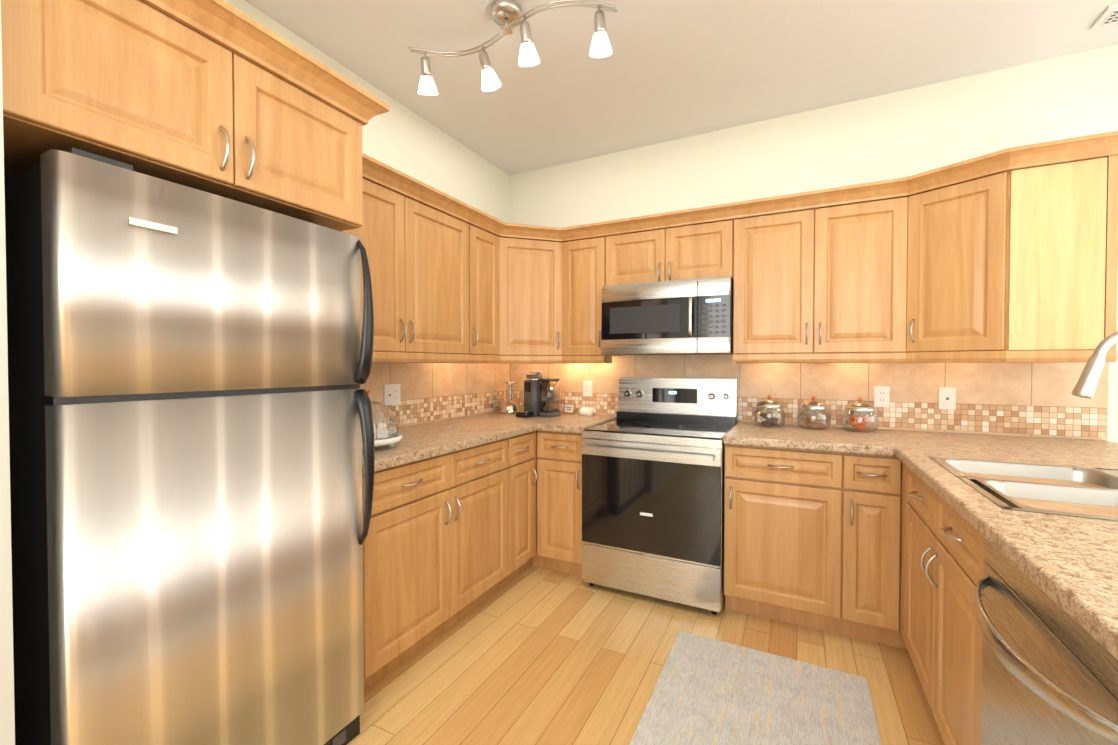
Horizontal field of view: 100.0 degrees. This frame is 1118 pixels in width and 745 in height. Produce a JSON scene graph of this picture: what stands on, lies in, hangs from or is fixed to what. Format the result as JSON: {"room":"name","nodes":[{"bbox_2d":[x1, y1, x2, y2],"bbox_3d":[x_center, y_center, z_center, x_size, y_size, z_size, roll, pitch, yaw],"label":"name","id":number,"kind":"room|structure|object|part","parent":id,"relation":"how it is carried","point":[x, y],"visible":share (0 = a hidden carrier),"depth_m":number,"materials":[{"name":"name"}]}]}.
{"room":"kitchen","nodes":[
{"label":"kitchen","id":0,"kind":"room"},
{"bbox_2d":[0,0,14,744],"bbox_3d":[-1.959,-0.101,-0.230,0.745,2.760,2.790,0,1,27],"label":"wall","id":1,"kind":"structure","parent":0,"point":[7,724],"depth_m":0.85,"materials":[{"name":"grey paint"}]},
{"bbox_2d":[224,0,509,430],"bbox_3d":[-1.708,-0.125,1.223,0.120,2.760,5.610,0,1,27],"label":"wall","id":2,"kind":"structure","parent":0,"point":[398,136],"depth_m":2.81,"materials":[{"name":"white paint"}]},
{"bbox_2d":[1,0,362,230],"bbox_3d":[-1.147,-0.667,1.378,0.731,0.350,0.823,0,1,27],"label":"upper cabinet","id":3,"kind":"object","parent":2,"relation":"attached to","point":[141,87],"visible":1,"depth_m":1.11,"materials":[{"name":"brown wood"}]},
{"bbox_2d":[340,178,468,353],"bbox_3d":[-0.874,-0.478,2.339,0.353,0.760,1.005,0,1,27],"label":"upper cabinet","id":4,"kind":"object","parent":2,"relation":"attached to","point":[417,255],"visible":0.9,"depth_m":2.34,"materials":[{"name":"brown wood"}]},
{"bbox_2d":[360,363,509,430],"bbox_3d":[-0.818,0.086,2.840,0.008,0.444,1.923,0,1,27],"label":"backsplash","id":5,"kind":"structure","parent":2,"relation":"attached to","point":[432,392],"depth_m":2.94,"materials":[{"name":"tile"}]},
{"bbox_2d":[384,384,400,405],"bbox_3d":[-0.925,0.123,2.608,0.010,0.115,0.115,0,1,27],"label":"outlet","id":6,"kind":"object","parent":5,"relation":"attached to","point":[392,394],"visible":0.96,"depth_m":2.60,"materials":[{"name":"white plastic"}]},
{"bbox_2d":[467,224,499,354],"bbox_3d":[-0.576,-0.487,2.928,0.353,0.760,0.309,0,1,27],"label":"upper cabinet","id":7,"kind":"object","parent":2,"relation":"attached to","point":[483,292],"visible":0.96,"depth_m":2.85,"materials":[{"name":"brown wood"}]},
{"bbox_2d":[347,566,944,744],"bbox_3d":[0.014,1.299,0.375,3.980,0.060,5.850,0,1,27],"label":"floor","id":8,"kind":"structure","parent":0,"point":[532,655],"depth_m":1.97,"materials":[{"name":"brown wood"}]},
{"bbox_2d":[4,147,374,744],"bbox_3d":[-1.111,0.392,1.421,0.736,1.721,0.755,0,1,27],"label":"refrigerator","id":9,"kind":"object","parent":8,"relation":"on","point":[191,427],"visible":1,"depth_m":1.12,"materials":[{"name":"grey metal"}]},
{"bbox_2d":[362,439,507,712],"bbox_3d":[-0.757,0.799,2.275,0.638,0.879,0.996,0,1,27],"label":"base cabinet","id":10,"kind":"object","parent":8,"relation":"on","point":[435,553],"depth_m":2.04,"materials":[{"name":"brown wood"}]},
{"bbox_3d":[-0.992,0.806,1.847,0.605,0.879,0.020,0,1,27],"label":"base cabinet end panel","id":11,"kind":"part","parent":10,"relation":"part of","materials":[{"name":"brown wood"}]},
{"bbox_2d":[362,412,615,473],"bbox_3d":[-0.414,0.333,2.627,0.925,0.040,1.946,0,1,27],"label":"countertop","id":12,"kind":"structure","parent":10,"relation":"on","point":[418,442],"depth_m":2.54,"materials":[{"name":"stone"}]},
{"bbox_2d":[362,390,401,447],"bbox_3d":[-0.832,0.197,2.018,0.300,0.248,0.300,0,1,27],"label":"cake dome","id":13,"kind":"object","parent":12,"relation":"on","point":[391,437],"visible":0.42,"depth_m":2.01,"materials":[{"name":"clear glass"}]},
{"bbox_2d":[499,381,521,413],"bbox_3d":[-0.358,0.182,3.454,0.170,0.233,0.170,0,1,27],"label":"milk frother","id":14,"kind":"object","parent":12,"relation":"on","point":[509,406],"visible":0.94,"depth_m":3.40,"materials":[{"name":"silver metal"}]},
{"bbox_2d":[516,372,559,417],"bbox_3d":[-0.132,0.149,3.249,0.242,0.304,0.289,0,1,27],"label":"coffee machine","id":15,"kind":"object","parent":12,"relation":"on","point":[541,397],"visible":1,"depth_m":3.20,"materials":[{"name":"grey plastic"}]},
{"bbox_2d":[563,403,575,413],"bbox_3d":[0.075,0.260,3.387,0.095,0.076,0.029,1,1,35],"label":"sign frame","id":16,"kind":"object","parent":12,"relation":"on","point":[568,408],"visible":1,"depth_m":3.38,"materials":[{"name":"brown wood"}]},
{"bbox_2d":[579,407,593,415],"bbox_3d":[0.196,0.275,3.309,0.096,0.052,0.060,0,1,27],"label":"sponge holder","id":17,"kind":"object","parent":12,"relation":"on","point":[587,411],"visible":1,"depth_m":3.29,"materials":[{"name":"white ceramic"}]},
{"bbox_2d":[497,432,536,590],"bbox_3d":[-0.465,0.789,2.851,0.638,0.879,0.290,0,1,27],"label":"base cabinet","id":18,"kind":"object","parent":8,"relation":"on","point":[522,474],"visible":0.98,"depth_m":2.71,"materials":[{"name":"brown wood"}]},
{"bbox_2d":[524,430,542,570],"bbox_3d":[-0.266,0.782,3.281,0.605,0.879,0.658,0,1,27],"label":"strip","id":19,"kind":"object","parent":8,"relation":"on","point":[536,560],"visible":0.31,"depth_m":2.91,"materials":[{"name":"brown wood"}]},
{"bbox_2d":[537,431,583,576],"bbox_3d":[0.132,0.786,3.046,0.318,0.879,0.638,0,1,27],"label":"base cabinet","id":20,"kind":"object","parent":8,"relation":"on","point":[559,502],"visible":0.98,"depth_m":2.80,"materials":[{"name":"brown wood"}]},
{"bbox_2d":[582,377,736,614],"bbox_3d":[0.609,0.636,2.780,0.760,1.188,0.734,0,1,27],"label":"range","id":21,"kind":"object","parent":8,"relation":"on","point":[653,453],"visible":0.98,"depth_m":2.53,"materials":[{"name":"silver metal"}]},
{"bbox_2d":[629,631,880,744],"bbox_3d":[0.503,1.250,1.264,0.750,0.008,1.800,0,1,27],"label":"rug","id":22,"kind":"object","parent":8,"relation":"on","point":[708,691],"visible":1,"depth_m":1.76,"materials":[{"name":"grey fabric"}]},
{"bbox_2d":[724,444,842,633],"bbox_3d":[1.191,0.795,2.510,0.515,0.879,0.638,0,1,27],"label":"base cabinet","id":23,"kind":"object","parent":8,"relation":"on","point":[782,534],"visible":0.96,"depth_m":2.25,"materials":[{"name":"brown wood"}]},
{"bbox_2d":[723,422,902,455],"bbox_3d":[1.231,0.336,2.394,0.690,0.040,0.876,0,1,27],"label":"countertop","id":24,"kind":"structure","parent":23,"relation":"on","point":[789,436],"depth_m":2.27,"materials":[{"name":"stone"}]},
{"bbox_2d":[754,395,784,426],"bbox_3d":[1.222,0.220,2.722,0.165,0.180,0.165,0,1,27],"label":"jar","id":25,"kind":"object","parent":24,"relation":"on","point":[769,402],"visible":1,"depth_m":2.69,"materials":[{"name":"clear glass"}]},
{"bbox_2d":[797,396,829,429],"bbox_3d":[1.425,0.222,2.625,0.165,0.180,0.165,0,1,27],"label":"jar","id":26,"kind":"object","parent":24,"relation":"on","point":[813,421],"visible":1,"depth_m":2.59,"materials":[{"name":"clear glass"}]},
{"bbox_2d":[842,397,877,431],"bbox_3d":[1.619,0.223,2.521,0.165,0.180,0.165,0,1,27],"label":"jar","id":27,"kind":"object","parent":24,"relation":"on","point":[857,423],"visible":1,"depth_m":2.50,"materials":[{"name":"clear glass"}]},
{"bbox_2d":[840,453,900,646],"bbox_3d":[1.519,0.798,2.345,0.220,0.879,0.638,0,1,27],"label":"base cabinet","id":28,"kind":"object","parent":8,"relation":"on","point":[871,527],"visible":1,"depth_m":2.09,"materials":[{"name":"brown wood"}]},
{"bbox_2d":[896,461,908,649],"bbox_3d":[1.882,0.801,2.149,0.605,0.879,0.738,0,1,27],"label":"base cabinet","id":29,"kind":"object","parent":8,"relation":"on","point":[900,643],"depth_m":2.01,"materials":[{"name":"brown wood"}]},
{"bbox_3d":[1.737,0.756,1.861,0.605,0.779,0.093,0,1,27],"label":"base cabinet filler","id":30,"kind":"part","parent":29,"relation":"part of","materials":[{"name":"brown wood"}]},
{"bbox_2d":[905,467,1117,744],"bbox_3d":[1.497,0.813,1.424,0.638,0.879,0.905,0,1,27],"label":"base cabinet","id":31,"kind":"object","parent":8,"relation":"on","point":[945,560],"visible":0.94,"depth_m":1.44,"materials":[{"name":"brown wood"}]},
{"bbox_2d":[879,429,1117,659],"bbox_3d":[1.363,0.361,0.852,0.937,0.040,3.508,0,1,27],"label":"countertop","id":32,"kind":"structure","parent":31,"relation":"on","point":[1068,565],"depth_m":0.97,"materials":[{"name":"stone"}]},
{"bbox_2d":[929,456,1117,520],"bbox_3d":[1.496,0.430,1.362,0.531,0.200,0.736,0,1,27],"label":"sink","id":33,"kind":"object","parent":32,"relation":"in","point":[998,492],"visible":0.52,"depth_m":1.42,"materials":[{"name":"silver metal"}]},
{"bbox_2d":[1071,331,1117,398],"bbox_3d":[1.619,0.100,1.314,0.262,0.462,0.060,0,1,27],"label":"faucet","id":34,"kind":"object","parent":32,"relation":"on","point":[1086,385],"visible":1,"depth_m":1.34,"materials":[{"name":"silver metal"}]},
{"bbox_2d":[899,430,1117,465],"bbox_3d":[1.857,0.342,2.068,0.480,0.040,0.892,0,1,27],"label":"countertop","id":35,"kind":"structure","parent":31,"relation":"on","point":[973,445],"depth_m":2.02,"materials":[{"name":"stone"}]},
{"bbox_2d":[974,538,1117,744],"bbox_3d":[1.118,0.826,0.767,0.642,0.873,0.594,0,1,27],"label":"dishwasher","id":36,"kind":"object","parent":8,"relation":"on","point":[1049,671],"visible":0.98,"depth_m":0.86,"materials":[{"name":"grey metal"}]},
{"bbox_2d":[245,0,1117,174],"bbox_3d":[0.014,-1.530,0.329,3.980,0.080,5.850,0,1,27],"label":"ceiling","id":37,"kind":"structure","parent":0,"point":[667,70],"depth_m":2.25,"materials":[{"name":"white paint"}]},
{"bbox_2d":[408,0,616,94],"bbox_3d":[-0.212,-1.386,1.993,0.929,0.260,0.206,0,1,22],"label":"track light","id":38,"kind":"object","parent":37,"relation":"attached to","point":[506,15],"visible":1,"depth_m":1.92,"materials":[{"name":"silver metal"}]},
{"bbox_2d":[1090,4,1117,29],"bbox_3d":[2.466,-1.508,1.919,0.360,0.015,0.140,0,1,27],"label":"ceiling vent","id":39,"kind":"object","parent":37,"relation":"in","point":[1108,16],"visible":1,"depth_m":1.99,"materials":[{"name":"white plastic"}]},
{"bbox_2d":[509,44,1117,442],"bbox_3d":[1.307,-0.152,2.908,3.980,2.760,0.120,0,1,27],"label":"wall","id":40,"kind":"structure","parent":0,"point":[907,133],"depth_m":2.66,"materials":[{"name":"white paint"}]},
{"bbox_2d":[498,237,561,355],"bbox_3d":[-0.249,-0.493,3.275,0.622,0.760,0.617,0,1,27],"label":"upper cabinet","id":41,"kind":"object","parent":40,"relation":"attached to","point":[530,297],"visible":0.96,"depth_m":3.06,"materials":[{"name":"brown wood"}]},
{"bbox_2d":[139,0,1117,241],"bbox_3d":[0.535,-0.882,1.639,2.893,0.072,2.812,0,1,27],"label":"crown molding","id":42,"kind":"structure","parent":41,"relation":"attached to","point":[226,25],"depth_m":2.00,"materials":[{"name":"brown wood"}]},
{"bbox_2d":[562,237,620,355],"bbox_3d":[0.217,-0.492,3.187,0.312,0.760,0.353,0,1,27],"label":"upper cabinet","id":43,"kind":"object","parent":40,"relation":"attached to","point":[583,272],"visible":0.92,"depth_m":3.06,"materials":[{"name":"brown wood"}]},
{"bbox_2d":[606,220,733,285],"bbox_3d":[0.700,-0.703,2.939,0.768,0.329,0.353,0,1,27],"label":"upper cabinet","id":44,"kind":"object","parent":40,"relation":"attached to","point":[704,250],"visible":0.94,"depth_m":2.79,"materials":[{"name":"brown wood"}]},
{"bbox_2d":[601,276,732,354],"bbox_3d":[0.679,-0.324,2.903,0.760,0.420,0.423,0,1,27],"label":"microwave","id":45,"kind":"object","parent":44,"relation":"attached to","point":[684,317],"visible":1,"depth_m":2.73,"materials":[{"name":"grey metal"}]},
{"bbox_2d":[510,354,1108,439],"bbox_3d":[1.095,0.084,2.945,3.310,0.444,0.008,0,1,27],"label":"backsplash","id":46,"kind":"structure","parent":40,"relation":"attached to","point":[1028,399],"depth_m":2.56,"materials":[{"name":"tile"}]},
{"bbox_2d":[583,380,591,396],"bbox_3d":[0.207,0.115,3.385,0.070,0.115,0.009,0,1,27],"label":"electrical outlet","id":47,"kind":"object","parent":46,"relation":"attached to","point":[587,387],"visible":1,"depth_m":3.38,"materials":[{"name":"white plastic"}]},
{"bbox_2d":[874,386,889,406],"bbox_3d":[1.782,0.133,2.588,0.070,0.115,0.009,0,1,27],"label":"electrical outlet","id":48,"kind":"object","parent":46,"relation":"attached to","point":[881,396],"visible":0.94,"depth_m":2.59,"materials":[{"name":"white plastic"}]},
{"bbox_2d":[939,387,955,409],"bbox_3d":[2.036,0.135,2.459,0.070,0.115,0.010,0,1,27],"label":"light switch","id":49,"kind":"object","parent":46,"relation":"attached to","point":[947,397],"visible":1,"depth_m":2.46,"materials":[{"name":"white plastic"}]},
{"bbox_2d":[733,197,907,353],"bbox_3d":[1.402,-0.482,2.587,0.803,0.760,0.353,0,1,27],"label":"upper cabinet","id":50,"kind":"object","parent":40,"relation":"attached to","point":[833,279],"visible":1,"depth_m":2.44,"materials":[{"name":"brown wood"}]},
{"bbox_2d":[372,350,1116,362],"bbox_3d":[0.669,-0.067,1.981,2.831,0.050,1.748,0,1,27],"label":"valance","id":51,"kind":"object","parent":50,"relation":"attached to","point":[1041,356],"visible":0.98,"depth_m":2.33,"materials":[{"name":"brown wood"}]},
{"bbox_2d":[906,155,1117,352],"bbox_3d":[2.010,-0.476,2.198,0.640,0.760,0.498,0,1,27],"label":"upper cabinet","id":52,"kind":"object","parent":40,"relation":"attached to","point":[1021,260],"visible":0.94,"depth_m":1.97,"materials":[{"name":"brown wood"}]}
]}

